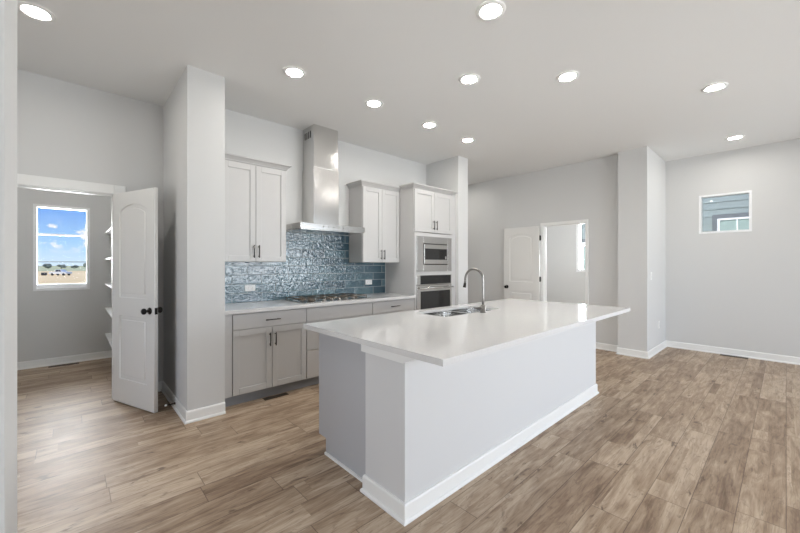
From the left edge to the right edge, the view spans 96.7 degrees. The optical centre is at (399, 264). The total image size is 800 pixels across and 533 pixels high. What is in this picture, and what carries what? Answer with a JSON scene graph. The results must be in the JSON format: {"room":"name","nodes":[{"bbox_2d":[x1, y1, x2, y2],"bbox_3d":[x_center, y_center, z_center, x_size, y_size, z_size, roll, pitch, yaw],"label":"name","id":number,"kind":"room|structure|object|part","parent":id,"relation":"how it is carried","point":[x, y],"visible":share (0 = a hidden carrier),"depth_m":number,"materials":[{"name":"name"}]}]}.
{"room":"kitchen","nodes":[
{"label":"kitchen","id":0,"kind":"room"},
{"bbox_2d":[0,0,16,532],"bbox_3d":[-2.185,-0.179,-0.150,3.184,3.048,0.260,0,0,-43],"label":"wall","id":1,"kind":"structure","parent":0,"point":[8,8],"depth_m":0.88,"materials":[{"name":"white paint"}]},
{"bbox_2d":[17,187,111,361],"bbox_3d":[-4.773,-0.179,4.753,2.020,3.048,0.140,0,0,-43],"label":"wall","id":2,"kind":"structure","parent":0,"point":[57,323],"depth_m":4.84,"materials":[{"name":"white paint"}]},
{"bbox_2d":[33,204,89,290],"bbox_3d":[-4.622,-0.228,4.876,0.561,1.145,0.124,0,0,-43],"label":"window","id":3,"kind":"structure","parent":2,"relation":"in","point":[72,286],"depth_m":4.84,"materials":[{"name":"white plastic"}]},
{"bbox_2d":[17,350,111,369],"bbox_3d":[-4.717,1.295,4.693,2.020,0.100,0.024,0,0,-43],"label":"baseboard","id":4,"kind":"structure","parent":2,"relation":"attached to","point":[23,365],"depth_m":4.83,"materials":[{"name":"white paint"}]},
{"bbox_2d":[17,69,162,381],"bbox_3d":[-3.580,-0.179,2.942,2.720,3.048,0.120,0,0,-43],"label":"wall","id":5,"kind":"structure","parent":0,"point":[66,130],"depth_m":3.41,"materials":[{"name":"white paint"}]},
{"bbox_2d":[17,174,125,398],"bbox_3d":[-3.143,0.277,3.334,0.899,2.137,0.136,0,0,-43],"label":"trim","id":6,"kind":"structure","parent":5,"relation":"attached to","point":[23,180],"depth_m":3.34,"materials":[{"name":"white paint"}]},
{"bbox_2d":[113,187,162,412],"bbox_3d":[-2.517,0.318,3.369,0.714,2.030,0.173,0,0,27],"label":"door","id":7,"kind":"structure","parent":5,"relation":"in","point":[136,309],"depth_m":3.33,"materials":[{"name":"white paint"}]},
{"bbox_3d":[-2.280,0.418,3.192,0.064,0.064,0.069,0,0,27],"label":"knob","id":8,"kind":"part","parent":7,"relation":"part of","materials":[{"name":"black metal"}]},
{"bbox_2d":[163,65,224,410],"bbox_3d":[-2.106,-0.179,3.570,0.300,3.048,1.195,0,0,-43],"label":"wall","id":9,"kind":"structure","parent":0,"point":[194,110],"depth_m":3.17,"materials":[{"name":"white paint"}]},
{"bbox_2d":[158,381,225,423],"bbox_3d":[-2.175,1.295,3.409,1.224,0.100,0.319,0,0,32],"label":"baseboard","id":10,"kind":"structure","parent":9,"relation":"attached to","point":[191,416],"depth_m":3.16,"materials":[{"name":"white paint"}]},
{"bbox_2d":[225,109,425,303],"bbox_3d":[-0.848,-0.179,4.943,3.410,3.048,0.120,0,0,-43],"label":"wall","id":11,"kind":"structure","parent":0,"point":[245,135],"depth_m":4.46,"materials":[{"name":"white paint"}]},
{"bbox_2d":[225,152,291,261],"bbox_3d":[-1.637,-0.578,3.880,0.806,1.089,0.356,0,0,-43],"label":"upper cabinet","id":12,"kind":"object","parent":11,"relation":"attached to","point":[255,189],"visible":0.91,"depth_m":3.77,"materials":[{"name":"grey paint"}]},
{"bbox_3d":[-1.663,-0.545,3.676,0.334,1.015,0.020,0,0,-43],"label":"door","id":13,"kind":"part","parent":12,"relation":"part of","materials":[{"name":"grey paint"}]},
{"bbox_3d":[-1.611,-1.094,3.906,0.733,0.056,0.353,0,0,-43],"label":"crown molding","id":14,"kind":"part","parent":12,"relation":"part of","materials":[{"name":"grey paint"}]},
{"bbox_3d":[-1.414,-0.545,3.905,0.334,1.015,0.020,0,0,-43],"label":"door","id":15,"kind":"part","parent":12,"relation":"part of","materials":[{"name":"grey paint"}]},
{"bbox_2d":[225,232,385,303],"bbox_3d":[-1.140,0.009,4.585,2.493,0.831,0.009,0,0,-43],"label":"tile backsplash","id":16,"kind":"structure","parent":11,"relation":"attached to","point":[315,264],"depth_m":4.52,"materials":[{"name":"blue tile"}]},
{"bbox_2d":[245,285,254,291],"bbox_3d":[-1.707,0.265,4.053,0.118,0.073,0.009,0,0,-43],"label":"wall outlet","id":17,"kind":"object","parent":16,"relation":"attached to","point":[247,287],"visible":1,"depth_m":4.05,"materials":[{"name":"white plastic"}]},
{"bbox_2d":[365,279,371,284],"bbox_3d":[-0.457,0.252,5.204,0.118,0.073,0.009,0,0,-43],"label":"wall outlet","id":18,"kind":"object","parent":16,"relation":"attached to","point":[367,282],"visible":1,"depth_m":5.20,"materials":[{"name":"white plastic"}]},
{"bbox_3d":[-0.223,0.197,5.425,0.007,0.455,0.002,0,0,-43],"label":"edge trim","id":19,"kind":"part","parent":16,"relation":"part of","materials":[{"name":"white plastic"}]},
{"bbox_2d":[286,124,364,234],"bbox_3d":[-0.934,-1.054,4.466,0.903,1.295,0.446,0,0,-43],"label":"range hood","id":20,"kind":"object","parent":11,"relation":"attached to","point":[320,174],"visible":0.98,"depth_m":4.39,"materials":[{"name":"silver metal"}]},
{"bbox_2d":[346,180,400,262],"bbox_3d":[-0.365,-0.578,5.052,0.719,1.089,0.356,0,0,-43],"label":"upper cabinet","id":21,"kind":"object","parent":11,"relation":"attached to","point":[373,206],"visible":1,"depth_m":4.91,"materials":[{"name":"grey paint"}]},
{"bbox_3d":[-0.378,-0.545,4.859,0.326,1.015,0.020,0,0,-43],"label":"door","id":22,"kind":"part","parent":21,"relation":"part of","materials":[{"name":"grey paint"}]},
{"bbox_3d":[-0.366,-1.094,5.053,0.719,0.056,0.353,0,0,-43],"label":"crown molding","id":23,"kind":"part","parent":21,"relation":"part of","materials":[{"name":"grey paint"}]},
{"bbox_3d":[-0.135,-0.545,5.083,0.326,1.015,0.020,0,0,-43],"label":"door","id":24,"kind":"part","parent":21,"relation":"part of","materials":[{"name":"grey paint"}]},
{"bbox_2d":[17,0,799,184],"bbox_3d":[0.749,-1.778,3.172,12.200,0.150,10.050,0,0,-43],"label":"ceiling","id":25,"kind":"structure","parent":0,"point":[643,66],"depth_m":3.06,"materials":[{"name":"white paint"}]},
{"bbox_2d":[17,1,55,21],"bbox_3d":[-2.450,-1.697,2.393,0.196,0.010,0.196,0,0,-43],"label":"recessed light","id":26,"kind":"object","parent":25,"relation":"in","point":[32,10],"visible":0.95,"depth_m":2.39,"materials":[{"name":"white paint"}]},
{"bbox_2d":[283,66,305,78],"bbox_3d":[-0.932,-1.697,3.146,0.196,0.010,0.196,0,0,-43],"label":"recessed light","id":27,"kind":"object","parent":25,"relation":"in","point":[290,71],"visible":1,"depth_m":3.14,"materials":[{"name":"white plastic"}]},
{"bbox_2d":[365,99,382,107],"bbox_3d":[-0.274,-1.697,3.752,0.196,0.010,0.196,0,0,-43],"label":"recessed light","id":28,"kind":"object","parent":25,"relation":"in","point":[372,103],"visible":1,"depth_m":3.75,"materials":[{"name":"white plastic"}]},
{"bbox_2d":[421,122,436,128],"bbox_3d":[0.358,-1.697,4.334,0.196,0.010,0.196,0,0,-43],"label":"recessed light","id":29,"kind":"object","parent":25,"relation":"in","point":[428,125],"visible":1,"depth_m":4.33,"materials":[{"name":"white plastic"}]},
{"bbox_2d":[460,138,474,142],"bbox_3d":[0.925,-1.697,4.856,0.196,0.010,0.196,0,0,-43],"label":"recessed light","id":30,"kind":"object","parent":25,"relation":"in","point":[464,140],"visible":1,"depth_m":4.86,"materials":[{"name":"white plastic"}]},
{"bbox_2d":[458,73,479,84],"bbox_3d":[0.633,-1.697,3.261,0.196,0.010,0.196,0,0,-43],"label":"recessed light","id":31,"kind":"object","parent":25,"relation":"in","point":[471,78],"visible":1,"depth_m":3.25,"materials":[{"name":"white plastic"}]},
{"bbox_2d":[476,0,505,20],"bbox_3d":[0.607,-1.697,2.381,0.196,0.010,0.196,0,0,-43],"label":"recessed light","id":32,"kind":"object","parent":25,"relation":"in","point":[490,10],"visible":1,"depth_m":2.38,"materials":[{"name":"white plastic"}]},
{"bbox_2d":[556,71,579,82],"bbox_3d":[1.516,-1.697,3.218,0.196,0.010,0.196,0,0,-43],"label":"recessed light","id":33,"kind":"object","parent":25,"relation":"in","point":[568,76],"visible":1,"depth_m":3.21,"materials":[{"name":"white plastic"}]},
{"bbox_2d":[701,82,728,92],"bbox_3d":[3.017,-1.697,3.411,0.196,0.010,0.196,0,0,-43],"label":"recessed light","id":34,"kind":"object","parent":25,"relation":"in","point":[714,87],"visible":1,"depth_m":3.41,"materials":[{"name":"white plastic"}]},
{"bbox_2d":[725,135,744,140],"bbox_3d":[4.481,-1.697,4.759,0.196,0.010,0.196,0,0,-43],"label":"recessed light","id":35,"kind":"object","parent":25,"relation":"in","point":[736,137],"visible":1,"depth_m":4.75,"materials":[{"name":"white plastic"}]},
{"bbox_2d":[17,347,799,532],"bbox_3d":[0.749,1.405,3.172,12.200,0.120,10.050,0,0,-43],"label":"floor","id":36,"kind":"structure","parent":0,"point":[675,440],"depth_m":2.36,"materials":[{"name":"brown wood"}]},
{"bbox_2d":[48,362,78,367],"bbox_3d":[-4.507,1.343,4.774,0.300,0.004,0.090,0,0,-43],"label":"floor vent","id":37,"kind":"object","parent":36,"relation":"in","point":[76,362],"visible":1,"depth_m":4.79,"materials":[{"name":"brown metal"}]},
{"bbox_2d":[225,308,305,406],"bbox_3d":[-1.521,0.903,3.783,0.845,0.884,0.658,0,0,-43],"label":"base cabinet","id":38,"kind":"object","parent":36,"relation":"on","point":[265,351],"visible":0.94,"depth_m":3.55,"materials":[{"name":"grey paint"}]},
{"bbox_3d":[-1.438,0.929,3.475,0.376,0.613,0.020,0,0,-43],"label":"door","id":39,"kind":"part","parent":38,"relation":"part of","materials":[{"name":"grey paint"}]},
{"bbox_3d":[-1.299,0.544,3.603,0.754,0.146,0.020,0,0,-43],"label":"drawer","id":40,"kind":"part","parent":38,"relation":"part of","materials":[{"name":"grey paint"}]},
{"bbox_3d":[-1.159,0.929,3.732,0.374,0.613,0.020,0,0,-43],"label":"door","id":41,"kind":"part","parent":38,"relation":"part of","materials":[{"name":"grey paint"}]},
{"bbox_2d":[262,392,288,400],"bbox_3d":[-1.266,1.343,3.633,0.250,0.004,0.070,0,0,-43],"label":"floor vent","id":42,"kind":"object","parent":36,"relation":"in","point":[285,393],"visible":1,"depth_m":3.62,"materials":[{"name":"brown metal"}]},
{"bbox_2d":[303,302,371,386],"bbox_3d":[-0.876,0.903,4.377,0.908,0.884,0.658,0,0,-43],"label":"base cabinet","id":43,"kind":"object","parent":36,"relation":"on","point":[344,311],"visible":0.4,"depth_m":3.96,"materials":[{"name":"grey paint"}]},
{"bbox_3d":[-0.684,1.087,4.169,0.899,0.298,0.020,0,0,-43],"label":"drawer","id":44,"kind":"part","parent":43,"relation":"part of","materials":[{"name":"grey paint"}]},
{"bbox_2d":[225,293,415,314],"bbox_3d":[-0.917,0.443,4.343,2.492,0.035,0.651,0,0,-43],"label":"countertop","id":45,"kind":"structure","parent":43,"relation":"on","point":[247,307],"depth_m":3.91,"materials":[{"name":"white stone"}]},
{"bbox_2d":[286,293,371,303],"bbox_3d":[-0.865,0.404,4.363,0.910,0.041,0.520,0,0,-43],"label":"gas cooktop","id":46,"kind":"object","parent":45,"relation":"in","point":[344,296],"visible":0.99,"depth_m":4.26,"materials":[{"name":"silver metal"}]},
{"bbox_3d":[-0.684,0.544,4.169,0.899,0.146,0.020,0,0,-43],"label":"drawer","id":47,"kind":"part","parent":43,"relation":"part of","materials":[{"name":"grey paint"}]},
{"bbox_3d":[-0.684,0.777,4.169,0.899,0.309,0.020,0,0,-43],"label":"drawer","id":48,"kind":"part","parent":43,"relation":"part of","materials":[{"name":"grey paint"}]},
{"bbox_2d":[372,298,413,314],"bbox_3d":[-0.270,0.903,4.936,0.740,0.884,0.658,0,0,-43],"label":"base cabinet","id":49,"kind":"object","parent":36,"relation":"on","point":[400,305],"visible":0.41,"depth_m":4.69,"materials":[{"name":"grey paint"}]},
{"bbox_2d":[386,182,456,309],"bbox_3d":[0.319,0.102,5.483,0.960,2.487,0.664,0,0,-43],"label":"tall cabinet","id":50,"kind":"object","parent":36,"relation":"on","point":[424,210],"visible":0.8,"depth_m":5.18,"materials":[{"name":"grey paint"}]},
{"bbox_3d":[0.352,-0.770,5.123,0.410,0.600,0.020,0,0,-43],"label":"door","id":51,"kind":"part","parent":50,"relation":"part of","materials":[{"name":"grey paint"}]},
{"bbox_3d":[0.440,-1.114,5.350,0.959,0.056,0.297,0,0,-43],"label":"crown molding","id":52,"kind":"part","parent":50,"relation":"part of","materials":[{"name":"grey paint"}]},
{"bbox_3d":[0.504,0.237,5.264,0.836,1.395,0.021,0,0,-43],"label":"frame","id":53,"kind":"part","parent":50,"relation":"part of","materials":[{"name":"grey paint"}]},
{"bbox_2d":[416,236,451,271],"bbox_3d":[0.365,-0.156,5.412,0.763,0.505,0.474,0,0,-43],"label":"microwave","id":54,"kind":"object","parent":50,"relation":"in","point":[432,253],"visible":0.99,"depth_m":5.21,"materials":[{"name":"grey metal"}]},
{"bbox_3d":[0.529,-0.155,5.261,0.509,0.282,0.018,0,0,-43],"label":"door","id":55,"kind":"part","parent":54,"relation":"part of","materials":[{"name":"silver metal"}]},
{"bbox_2d":[416,274,453,309],"bbox_3d":[0.364,0.509,5.413,0.763,0.722,0.570,0,0,-43],"label":"wall oven","id":56,"kind":"object","parent":50,"relation":"in","point":[432,291],"visible":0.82,"depth_m":5.21,"materials":[{"name":"grey metal"}]},
{"bbox_3d":[0.506,0.219,5.259,0.763,0.142,0.030,0,0,-43],"label":"control panel","id":57,"kind":"part","parent":56,"relation":"part of","materials":[{"name":"silver metal"}]},
{"bbox_3d":[0.507,0.583,5.257,0.763,0.575,0.034,0,0,-43],"label":"door","id":58,"kind":"part","parent":56,"relation":"part of","materials":[{"name":"black glass"}]},
{"bbox_3d":[0.537,0.217,5.266,0.668,0.124,0.003,0,0,-43],"label":"control glass","id":59,"kind":"part","parent":56,"relation":"part of","materials":[{"name":"black glass"}]},
{"bbox_3d":[0.541,0.333,5.228,0.713,0.024,0.056,0,0,-43],"label":"handle","id":60,"kind":"part","parent":56,"relation":"part of","materials":[{"name":"silver metal"}]},
{"bbox_3d":[0.656,-0.770,5.404,0.410,0.600,0.020,0,0,-43],"label":"door","id":61,"kind":"part","parent":50,"relation":"part of","materials":[{"name":"grey paint"}]},
{"bbox_2d":[319,321,598,525],"bbox_3d":[0.740,0.901,3.113,2.811,0.887,1.134,0,0,-43],"label":"kitchen island","id":62,"kind":"object","parent":36,"relation":"on","point":[414,433],"visible":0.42,"depth_m":2.26,"materials":[{"name":"white paint"}]},
{"bbox_3d":[-0.375,0.901,2.381,0.016,0.887,0.625,0,0,-43],"label":"panel","id":63,"kind":"part","parent":62,"relation":"part of","materials":[{"name":"grey"}]},
{"bbox_3d":[-0.361,1.337,2.345,0.012,0.016,0.505,0,0,-43],"label":"shoe molding","id":64,"kind":"part","parent":62,"relation":"part of","materials":[{"name":"white paint"}]},
{"bbox_2d":[303,299,629,366],"bbox_3d":[0.788,0.441,3.035,2.828,0.032,1.313,0,0,-43],"label":"island countertop","id":65,"kind":"structure","parent":62,"relation":"on","point":[437,340],"depth_m":2.41,"materials":[{"name":"white stone"}]},
{"bbox_2d":[424,307,488,316],"bbox_3d":[0.549,0.544,3.300,0.807,0.202,0.357,0,0,-43],"label":"sink","id":66,"kind":"object","parent":65,"relation":"in","point":[447,313],"visible":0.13,"depth_m":3.41,"materials":[{"name":"silver metal"}]},
{"bbox_3d":[0.407,0.545,3.169,0.416,0.200,0.352,0,0,-43],"label":"bowl","id":67,"kind":"part","parent":66,"relation":"part of","materials":[{"name":"silver metal"}]},
{"bbox_3d":[0.710,0.545,3.448,0.366,0.200,0.352,0,0,-43],"label":"bowl","id":68,"kind":"part","parent":66,"relation":"part of","materials":[{"name":"silver metal"}]},
{"bbox_2d":[463,268,486,312],"bbox_3d":[0.643,0.226,3.217,0.156,0.396,0.251,0,0,-43],"label":"kitchen faucet","id":69,"kind":"object","parent":65,"relation":"on","point":[482,308],"visible":1,"depth_m":3.17,"materials":[{"name":"silver metal"}]},
{"bbox_3d":[0.923,1.295,2.920,2.803,0.100,0.388,0,0,-43],"label":"baseboard","id":70,"kind":"part","parent":62,"relation":"part of","materials":[{"name":"white paint"}]},
{"bbox_2d":[720,354,747,358],"bbox_3d":[4.892,1.343,5.213,0.090,0.004,0.300,0,0,-43],"label":"floor vent","id":71,"kind":"object","parent":36,"relation":"in","point":[720,354],"visible":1,"depth_m":5.20,"materials":[{"name":"brown"}]},
{"bbox_2d":[426,156,467,304],"bbox_3d":[-0.044,-0.179,6.767,0.245,3.048,3.085,0,0,-43],"label":"wall","id":72,"kind":"structure","parent":0,"point":[451,174],"depth_m":5.64,"materials":[{"name":"white paint"}]},
{"bbox_2d":[468,155,617,344],"bbox_3d":[1.803,-0.179,7.283,0.120,3.048,4.830,0,0,-43],"label":"wall","id":73,"kind":"structure","parent":0,"point":[586,189],"depth_m":6.25,"materials":[{"name":"white paint"}]},
{"bbox_2d":[504,226,540,300],"bbox_3d":[2.266,0.318,6.624,0.173,2.030,0.719,0,0,-43],"label":"door","id":74,"kind":"structure","parent":73,"relation":"in","point":[522,279],"depth_m":6.60,"materials":[{"name":"white paint"}]},
{"bbox_2d":[540,219,588,304],"bbox_3d":[2.845,0.300,6.140,0.136,2.090,0.809,0,0,-43],"label":"trim","id":75,"kind":"structure","parent":73,"relation":"attached to","point":[543,226],"depth_m":6.36,"materials":[{"name":"white paint"}]},
{"bbox_2d":[596,340,799,364],"bbox_3d":[5.152,1.295,4.175,1.164,0.100,5.160,0,0,-43],"label":"baseboard","id":76,"kind":"structure","parent":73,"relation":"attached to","point":[609,347],"depth_m":5.29,"materials":[{"name":"white paint"}]},
{"bbox_2d":[547,225,584,303],"bbox_3d":[4.236,-0.179,8.198,0.140,3.048,2.880,0,0,-43],"label":"wall","id":77,"kind":"structure","parent":0,"point":[564,284],"depth_m":8.47,"materials":[{"name":"white paint"}]},
{"bbox_2d":[576,224,584,271],"bbox_3d":[4.420,-0.470,7.981,0.124,1.270,0.850,0,0,-43],"label":"window","id":78,"kind":"structure","parent":77,"relation":"in","point":[578,226],"depth_m":8.23,"materials":[{"name":"white plastic"}]},
{"bbox_2d":[618,146,664,351],"bbox_3d":[4.403,-0.179,6.143,2.680,3.048,0.370,0,0,-43],"label":"wall","id":79,"kind":"structure","parent":0,"point":[641,172],"depth_m":5.27,"materials":[{"name":"white paint"}]},
{"bbox_2d":[665,138,799,356],"bbox_3d":[5.906,-0.179,4.319,0.140,3.048,4.350,0,0,-43],"label":"wall","id":80,"kind":"structure","parent":0,"point":[732,290],"depth_m":5.24,"materials":[{"name":"white paint"}]},
{"bbox_2d":[699,190,751,233],"bbox_3d":[4.912,-0.779,5.381,0.124,0.592,0.590,0,0,-43],"label":"window","id":81,"kind":"structure","parent":80,"relation":"in","point":[749,192],"depth_m":5.36,"materials":[{"name":"white plastic"}]},
{"bbox_3d":[-3.305,-0.179,4.739,0.120,3.048,2.150,0,0,-43],"label":"wall","id":82,"kind":"structure","parent":0,"visible":0},
{"bbox_2d":[105,333,111,348],"bbox_3d":[-3.473,1.016,4.556,0.374,0.058,1.908,0,0,-43],"label":"shelf","id":83,"kind":"object","parent":82,"relation":"attached to","point":[108,335],"visible":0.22,"depth_m":4.83,"materials":[{"name":"white wood"}]},
{"bbox_2d":[105,307,111,317],"bbox_3d":[-3.473,0.646,4.556,0.374,0.058,1.908,0,0,-43],"label":"shelf","id":84,"kind":"object","parent":82,"relation":"attached to","point":[108,309],"visible":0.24,"depth_m":4.81,"materials":[{"name":"white wood"}]},
{"bbox_2d":[105,227,111,236],"bbox_3d":[-3.473,-0.429,4.556,0.374,0.058,1.908,0,0,-43],"label":"shelf","id":85,"kind":"object","parent":82,"relation":"attached to","point":[109,231],"visible":0.21,"depth_m":4.84,"materials":[{"name":"white wood"}]},
{"label":"outside","id":86,"kind":"structure","parent":0,"visible":0},
{"bbox_2d":[37,271,85,283],"bbox_3d":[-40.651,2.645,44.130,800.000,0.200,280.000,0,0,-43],"label":"ground","id":87,"kind":"structure","parent":86,"point":[76,276],"depth_m":66.19,"materials":[{"name":"beige sand"}]},
{"bbox_2d":[49,269,71,275],"bbox_3d":[-81.100,1.834,85.025,4.290,1.416,1.513,0,0,2],"label":"pickup truck","id":88,"kind":"object","parent":87,"relation":"on","point":[63,272],"visible":0.94,"depth_m":84.35,"materials":[{"name":"white paint"}]},
{"bbox_2d":[581,194,748,268],"bbox_3d":[10.355,-2.180,10.898,8.800,8.150,16.800,0,0,-43],"label":"neighbor house","id":89,"kind":"structure","parent":87,"relation":"on","point":[724,213],"depth_m":8.17,"materials":[{"name":"grey"}]},
{"bbox_3d":[7.774,-0.460,7.800,0.005,1.130,1.140,0,0,-43],"label":"pane","id":90,"kind":"part","parent":89,"relation":"part of","materials":[{"name":"teal"}]},
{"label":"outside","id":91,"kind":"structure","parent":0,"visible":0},
{"bbox_2d":[37,266,85,270],"bbox_3d":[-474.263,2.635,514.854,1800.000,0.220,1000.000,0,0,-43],"label":"field","id":92,"kind":"structure","parent":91,"point":[40,268],"depth_m":244.15,"materials":[{"name":"green plant"}]},
{"bbox_2d":[42,264,51,268],"bbox_3d":[-239.523,0.823,241.577,4.623,3.404,6.283,0,0,-43],"label":"tree","id":93,"kind":"object","parent":92,"relation":"on","point":[47,266],"visible":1,"depth_m":240.42,"materials":[{"name":"green plant"}]}
]}

